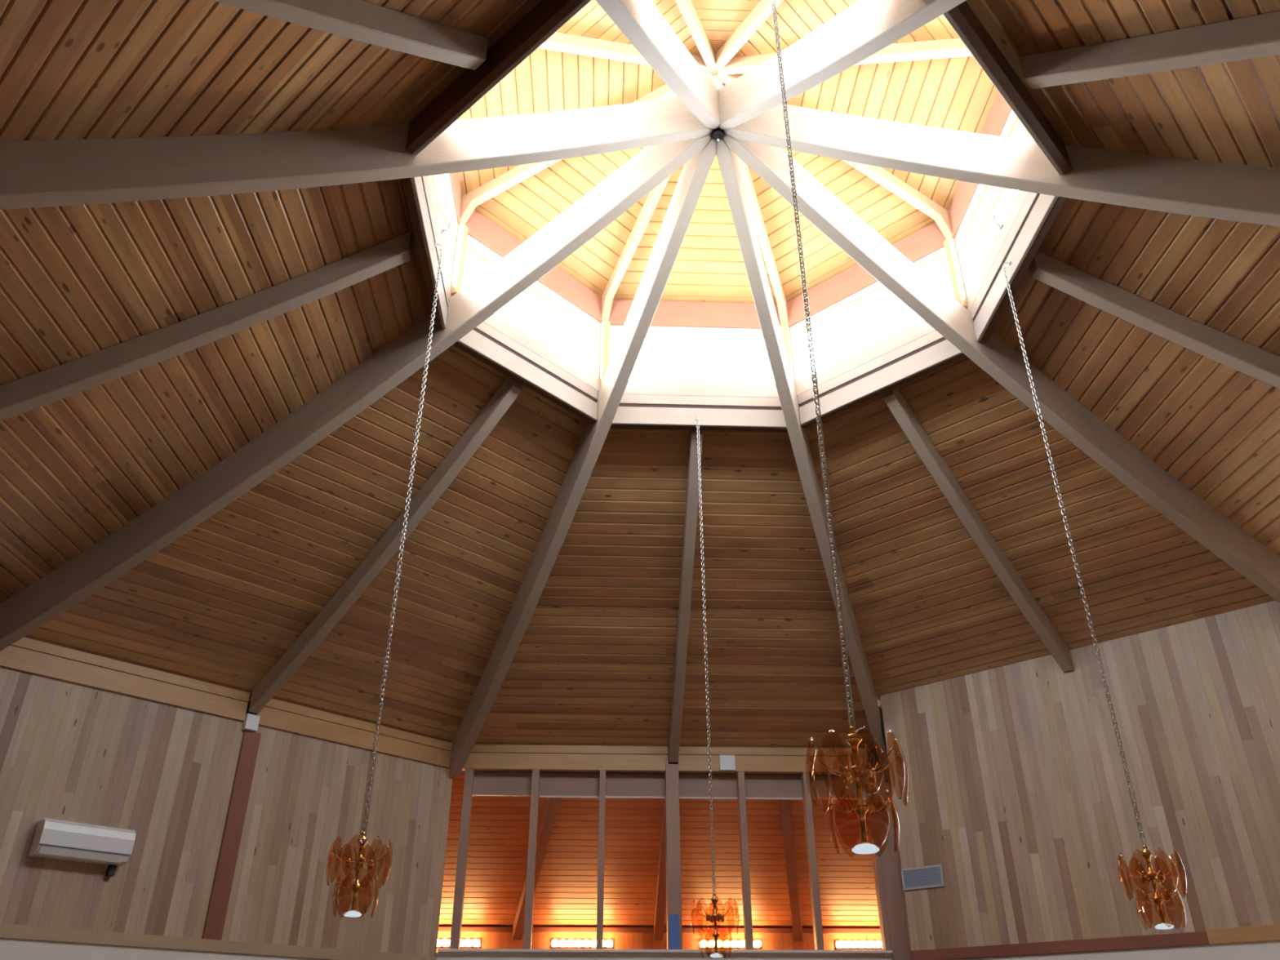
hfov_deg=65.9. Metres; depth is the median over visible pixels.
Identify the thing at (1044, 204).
trim
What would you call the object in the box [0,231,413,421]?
rafter
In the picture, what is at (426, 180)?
trim
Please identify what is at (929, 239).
trim
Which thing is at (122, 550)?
roof beam
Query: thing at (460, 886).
window
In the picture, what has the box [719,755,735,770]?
cover plate
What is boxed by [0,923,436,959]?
trim
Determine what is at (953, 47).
rafter
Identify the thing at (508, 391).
rafter
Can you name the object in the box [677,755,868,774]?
trim
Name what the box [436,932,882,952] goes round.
wall
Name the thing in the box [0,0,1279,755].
ceiling
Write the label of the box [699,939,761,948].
wall light
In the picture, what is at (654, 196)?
rafter
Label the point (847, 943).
bulb
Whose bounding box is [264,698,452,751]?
trim
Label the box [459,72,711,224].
rafter
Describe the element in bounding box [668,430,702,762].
rafter
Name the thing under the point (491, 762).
trim
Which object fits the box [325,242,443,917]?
chandelier
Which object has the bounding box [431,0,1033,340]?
cupola
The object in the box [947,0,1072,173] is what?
trim
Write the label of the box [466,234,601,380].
window
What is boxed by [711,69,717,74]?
hub
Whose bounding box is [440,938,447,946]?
bulb
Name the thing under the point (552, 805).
rafter
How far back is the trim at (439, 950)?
10.72 m
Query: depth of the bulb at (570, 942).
13.91 m
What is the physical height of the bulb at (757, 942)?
0.094 m
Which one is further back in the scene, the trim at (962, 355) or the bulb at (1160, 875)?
the trim at (962, 355)
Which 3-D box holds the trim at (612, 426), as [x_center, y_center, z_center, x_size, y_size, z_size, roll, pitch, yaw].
[0.557,-0.638,9.526,1.722,0.340,0.055,1,-30,-2]
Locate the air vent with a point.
(919, 877)
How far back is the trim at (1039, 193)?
7.69 m
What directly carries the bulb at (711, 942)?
attached to the wall light at (707, 944)
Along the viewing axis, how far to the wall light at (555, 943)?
13.93 m
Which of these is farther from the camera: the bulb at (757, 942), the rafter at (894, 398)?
the bulb at (757, 942)
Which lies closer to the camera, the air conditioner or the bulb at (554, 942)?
the air conditioner
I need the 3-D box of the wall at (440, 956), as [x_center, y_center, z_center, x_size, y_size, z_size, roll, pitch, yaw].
[0.277,5.456,10.711,4.990,0.566,0.144,1,-30,-2]
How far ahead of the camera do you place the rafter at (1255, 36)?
5.46 m
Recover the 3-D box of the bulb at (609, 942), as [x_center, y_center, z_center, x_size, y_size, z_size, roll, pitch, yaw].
[-0.432,6.557,13.968,0.094,0.094,0.124,1,-30,-2]
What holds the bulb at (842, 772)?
attached to the chandelier at (853, 739)
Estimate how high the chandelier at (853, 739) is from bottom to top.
4.686 m
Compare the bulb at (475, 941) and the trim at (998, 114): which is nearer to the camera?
the trim at (998, 114)
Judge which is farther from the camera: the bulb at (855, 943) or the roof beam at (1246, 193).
the bulb at (855, 943)
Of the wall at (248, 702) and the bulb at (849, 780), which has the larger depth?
the wall at (248, 702)
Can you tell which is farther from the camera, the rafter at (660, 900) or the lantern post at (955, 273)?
the rafter at (660, 900)
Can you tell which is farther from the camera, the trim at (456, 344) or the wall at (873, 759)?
the wall at (873, 759)
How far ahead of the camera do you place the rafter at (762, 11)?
8.07 m
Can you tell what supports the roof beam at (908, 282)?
attached to the ceiling at (221, 603)
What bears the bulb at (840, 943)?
attached to the wall light at (838, 944)
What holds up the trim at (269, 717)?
attached to the wall at (248, 702)
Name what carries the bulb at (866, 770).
attached to the chandelier at (853, 739)
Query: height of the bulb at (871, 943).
0.094 m
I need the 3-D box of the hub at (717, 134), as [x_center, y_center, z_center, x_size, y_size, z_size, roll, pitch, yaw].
[0.646,-2.999,8.264,0.089,0.452,0.089,13,-32,-21]
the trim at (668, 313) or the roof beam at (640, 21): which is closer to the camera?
the roof beam at (640, 21)
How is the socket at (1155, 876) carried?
attached to the chandelier at (1146, 853)
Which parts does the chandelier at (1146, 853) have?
chain, arm, arm, arm, stem, arm, arm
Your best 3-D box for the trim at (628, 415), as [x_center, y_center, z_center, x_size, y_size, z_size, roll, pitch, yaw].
[0.558,-0.601,9.455,1.698,0.194,0.030,1,-30,-2]
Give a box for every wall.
[0,666,453,959]
[245,701,451,768]
[435,952,892,959]
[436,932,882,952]
[461,752,882,775]
[880,600,1279,959]
[882,716,911,959]
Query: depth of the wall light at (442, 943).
13.89 m
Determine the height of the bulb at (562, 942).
0.094 m
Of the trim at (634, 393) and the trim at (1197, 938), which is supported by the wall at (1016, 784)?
the trim at (1197, 938)
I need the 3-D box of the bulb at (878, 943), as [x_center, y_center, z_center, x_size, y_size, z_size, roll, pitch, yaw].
[3.413,6.633,14.099,0.094,0.094,0.124,1,-30,-2]
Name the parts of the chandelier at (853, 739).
chain, arm, arm, arm, arm, arm, arm, stem, arm, arm, arm, arm, arm, arm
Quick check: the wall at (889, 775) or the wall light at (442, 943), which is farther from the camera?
the wall light at (442, 943)
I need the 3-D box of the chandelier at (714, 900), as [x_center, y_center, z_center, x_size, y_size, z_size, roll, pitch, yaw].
[0.547,1.394,8.216,0.342,4.664,0.337,-13,-32,21]
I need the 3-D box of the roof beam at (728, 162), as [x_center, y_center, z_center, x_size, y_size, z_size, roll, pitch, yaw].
[1.824,0.183,10.113,0.118,4.212,6.701,-10,-32,17]
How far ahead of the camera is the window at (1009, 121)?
8.55 m
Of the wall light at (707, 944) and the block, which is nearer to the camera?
the block
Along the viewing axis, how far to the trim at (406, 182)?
7.30 m
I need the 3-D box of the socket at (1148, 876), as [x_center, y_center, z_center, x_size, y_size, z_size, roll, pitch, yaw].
[2.781,2.159,5.440,0.044,0.123,0.074,1,-30,-2]
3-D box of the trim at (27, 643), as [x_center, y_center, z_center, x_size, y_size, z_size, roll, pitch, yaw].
[-4.883,1.792,9.359,0.106,0.093,2.469,-25,-38,36]
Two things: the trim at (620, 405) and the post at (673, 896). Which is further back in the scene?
the post at (673, 896)
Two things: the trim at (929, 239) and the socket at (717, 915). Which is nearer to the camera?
the socket at (717, 915)
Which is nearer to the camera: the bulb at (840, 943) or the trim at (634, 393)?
the trim at (634, 393)
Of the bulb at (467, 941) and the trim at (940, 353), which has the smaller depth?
the trim at (940, 353)
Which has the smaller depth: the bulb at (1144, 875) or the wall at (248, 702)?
the bulb at (1144, 875)
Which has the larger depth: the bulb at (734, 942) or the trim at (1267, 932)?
the bulb at (734, 942)
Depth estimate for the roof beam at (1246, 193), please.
6.85 m
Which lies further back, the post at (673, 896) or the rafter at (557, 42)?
the post at (673, 896)
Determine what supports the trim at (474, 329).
on the trim at (473, 340)
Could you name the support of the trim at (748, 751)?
attached to the wall at (873, 759)
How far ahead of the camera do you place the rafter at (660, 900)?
13.34 m
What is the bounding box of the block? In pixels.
[241,713,260,732]
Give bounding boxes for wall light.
[436,938,480,947]
[551,938,613,947]
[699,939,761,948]
[835,940,882,949]
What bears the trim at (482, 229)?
attached to the cupola
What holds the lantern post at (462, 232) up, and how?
on the trim at (493, 326)
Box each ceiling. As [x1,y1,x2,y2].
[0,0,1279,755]
[439,755,879,928]
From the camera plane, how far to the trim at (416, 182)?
7.36 m
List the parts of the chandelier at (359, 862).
arm, arm, stem, arm, arm, chain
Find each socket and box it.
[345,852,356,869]
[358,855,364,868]
[361,859,373,870]
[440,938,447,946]
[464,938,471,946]
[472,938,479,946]
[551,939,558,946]
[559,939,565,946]
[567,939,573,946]
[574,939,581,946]
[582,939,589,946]
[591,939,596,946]
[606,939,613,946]
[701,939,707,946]
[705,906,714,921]
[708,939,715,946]
[715,913,720,921]
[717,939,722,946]
[718,914,724,922]
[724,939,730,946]
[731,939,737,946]
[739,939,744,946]
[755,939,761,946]
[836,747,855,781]
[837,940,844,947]
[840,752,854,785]
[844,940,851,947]
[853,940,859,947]
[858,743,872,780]
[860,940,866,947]
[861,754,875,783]
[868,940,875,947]
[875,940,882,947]
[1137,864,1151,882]
[1137,867,1149,883]
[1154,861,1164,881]
[1154,868,1163,883]
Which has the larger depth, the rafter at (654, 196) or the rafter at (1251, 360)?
the rafter at (654, 196)
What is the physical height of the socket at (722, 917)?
0.123 m
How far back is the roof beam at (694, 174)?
9.43 m
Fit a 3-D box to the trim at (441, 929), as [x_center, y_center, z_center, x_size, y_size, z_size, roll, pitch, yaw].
[0.260,6.455,14.141,11.520,0.065,0.071,1,-30,-2]
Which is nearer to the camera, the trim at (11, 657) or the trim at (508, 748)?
the trim at (11, 657)
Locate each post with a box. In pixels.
[450,223,468,296]
[600,320,610,386]
[664,764,682,949]
[780,324,794,382]
[943,236,968,308]
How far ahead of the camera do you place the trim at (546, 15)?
6.06 m
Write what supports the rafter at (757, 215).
attached to the cupola
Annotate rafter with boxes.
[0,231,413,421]
[212,0,488,70]
[248,377,522,713]
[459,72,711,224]
[512,797,561,940]
[537,31,711,73]
[601,72,713,320]
[653,798,666,940]
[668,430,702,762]
[675,0,715,71]
[713,73,788,325]
[715,0,783,71]
[716,72,952,239]
[717,38,973,75]
[778,799,803,941]
[882,387,1073,671]
[1017,10,1279,88]
[1028,250,1279,388]
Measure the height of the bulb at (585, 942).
0.094 m
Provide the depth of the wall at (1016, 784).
9.44 m
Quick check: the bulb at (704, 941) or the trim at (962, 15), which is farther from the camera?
the bulb at (704, 941)
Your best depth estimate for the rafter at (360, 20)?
5.32 m
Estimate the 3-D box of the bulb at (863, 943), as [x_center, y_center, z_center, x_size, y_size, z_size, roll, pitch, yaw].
[3.193,6.629,14.091,0.094,0.094,0.124,1,-30,-2]
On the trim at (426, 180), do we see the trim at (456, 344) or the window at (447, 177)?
the window at (447, 177)
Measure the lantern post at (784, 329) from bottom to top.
0.790 m
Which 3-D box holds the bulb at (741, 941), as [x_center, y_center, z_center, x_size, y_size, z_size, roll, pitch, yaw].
[1.459,6.595,14.032,0.094,0.094,0.124,1,-30,-2]
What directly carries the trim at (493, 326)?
on the trim at (474, 329)
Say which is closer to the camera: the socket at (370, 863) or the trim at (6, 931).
the socket at (370, 863)
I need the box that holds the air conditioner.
[27,817,136,876]
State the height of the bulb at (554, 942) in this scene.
0.094 m
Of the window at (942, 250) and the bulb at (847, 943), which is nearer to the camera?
the window at (942, 250)
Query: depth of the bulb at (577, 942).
13.92 m
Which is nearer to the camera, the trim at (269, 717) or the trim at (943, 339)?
the trim at (943, 339)
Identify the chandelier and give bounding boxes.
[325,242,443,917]
[690,416,739,957]
[771,0,909,853]
[1002,260,1186,930]
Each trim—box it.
[0,644,248,721]
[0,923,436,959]
[10,636,249,702]
[253,706,450,768]
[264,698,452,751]
[401,177,442,328]
[404,0,584,154]
[410,176,447,328]
[421,175,451,306]
[437,948,892,953]
[438,926,880,933]
[444,172,462,225]
[452,342,595,423]
[457,329,597,420]
[462,752,668,773]
[465,209,602,323]
[470,744,667,755]
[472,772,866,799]
[473,328,596,402]
[475,314,599,399]
[608,299,781,328]
[609,424,787,431]
[611,406,786,428]
[618,404,782,409]
[619,382,781,407]
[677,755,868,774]
[678,746,867,756]
[786,221,946,327]
[794,321,944,404]
[799,337,946,407]
[799,339,963,425]
[799,353,967,428]
[871,773,910,959]
[911,931,1209,959]
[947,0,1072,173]
[947,91,1011,239]
[966,191,1039,319]
[973,193,1039,320]
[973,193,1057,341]
[1205,924,1279,944]
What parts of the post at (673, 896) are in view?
blue strip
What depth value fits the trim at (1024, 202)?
7.82 m
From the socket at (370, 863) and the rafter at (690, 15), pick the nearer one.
the socket at (370, 863)
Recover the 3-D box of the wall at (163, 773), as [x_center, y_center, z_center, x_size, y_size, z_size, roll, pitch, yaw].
[-4.033,3.591,9.450,0.120,2.532,5.229,-25,-38,36]
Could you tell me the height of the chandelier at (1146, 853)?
4.726 m
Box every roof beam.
[0,97,713,209]
[0,132,712,651]
[449,137,716,776]
[595,0,719,128]
[715,137,888,780]
[718,0,966,129]
[722,131,1279,602]
[723,103,1279,226]
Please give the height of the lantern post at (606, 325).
0.790 m
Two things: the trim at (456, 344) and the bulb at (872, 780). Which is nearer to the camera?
the bulb at (872, 780)
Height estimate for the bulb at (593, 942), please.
0.094 m
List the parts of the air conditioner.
panel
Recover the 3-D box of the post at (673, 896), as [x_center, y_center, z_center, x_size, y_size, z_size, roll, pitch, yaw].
[0.381,4.300,11.341,0.156,2.004,0.194,1,-30,-2]
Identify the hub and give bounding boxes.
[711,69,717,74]
[711,128,723,141]
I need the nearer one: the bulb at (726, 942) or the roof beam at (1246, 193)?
the roof beam at (1246, 193)
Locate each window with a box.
[440,173,457,282]
[449,768,891,950]
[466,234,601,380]
[610,324,775,386]
[788,246,945,384]
[954,109,1020,298]
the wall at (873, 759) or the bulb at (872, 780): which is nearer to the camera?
the bulb at (872, 780)
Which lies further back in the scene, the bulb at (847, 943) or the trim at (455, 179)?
the bulb at (847, 943)
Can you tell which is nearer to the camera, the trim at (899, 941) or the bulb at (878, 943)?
the trim at (899, 941)
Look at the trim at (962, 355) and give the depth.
8.88 m
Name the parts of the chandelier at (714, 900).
chain, stem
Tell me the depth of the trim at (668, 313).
10.07 m
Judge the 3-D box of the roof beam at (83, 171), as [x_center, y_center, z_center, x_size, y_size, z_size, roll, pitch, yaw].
[-2.445,-2.128,6.115,6.701,4.212,0.118,13,-32,-21]
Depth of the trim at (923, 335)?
9.09 m
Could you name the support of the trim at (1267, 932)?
on the wall at (1016, 784)
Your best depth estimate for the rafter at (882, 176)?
8.95 m
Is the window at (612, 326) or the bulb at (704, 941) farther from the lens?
the bulb at (704, 941)
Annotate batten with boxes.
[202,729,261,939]
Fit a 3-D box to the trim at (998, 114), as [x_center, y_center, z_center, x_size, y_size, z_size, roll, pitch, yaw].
[2.891,-2.763,8.230,0.058,0.323,1.847,1,-30,-2]
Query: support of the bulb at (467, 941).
attached to the wall light at (442, 943)
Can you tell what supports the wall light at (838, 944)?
attached to the wall at (540, 940)
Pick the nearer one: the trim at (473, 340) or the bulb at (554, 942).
the trim at (473, 340)
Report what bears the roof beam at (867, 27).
attached to the ceiling
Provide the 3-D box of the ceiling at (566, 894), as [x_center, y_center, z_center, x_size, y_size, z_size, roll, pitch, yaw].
[0.323,4.933,13.159,12.311,1.639,3.444,1,-30,-2]
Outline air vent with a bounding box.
[900,864,945,890]
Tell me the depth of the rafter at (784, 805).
13.05 m
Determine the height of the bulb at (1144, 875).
0.123 m

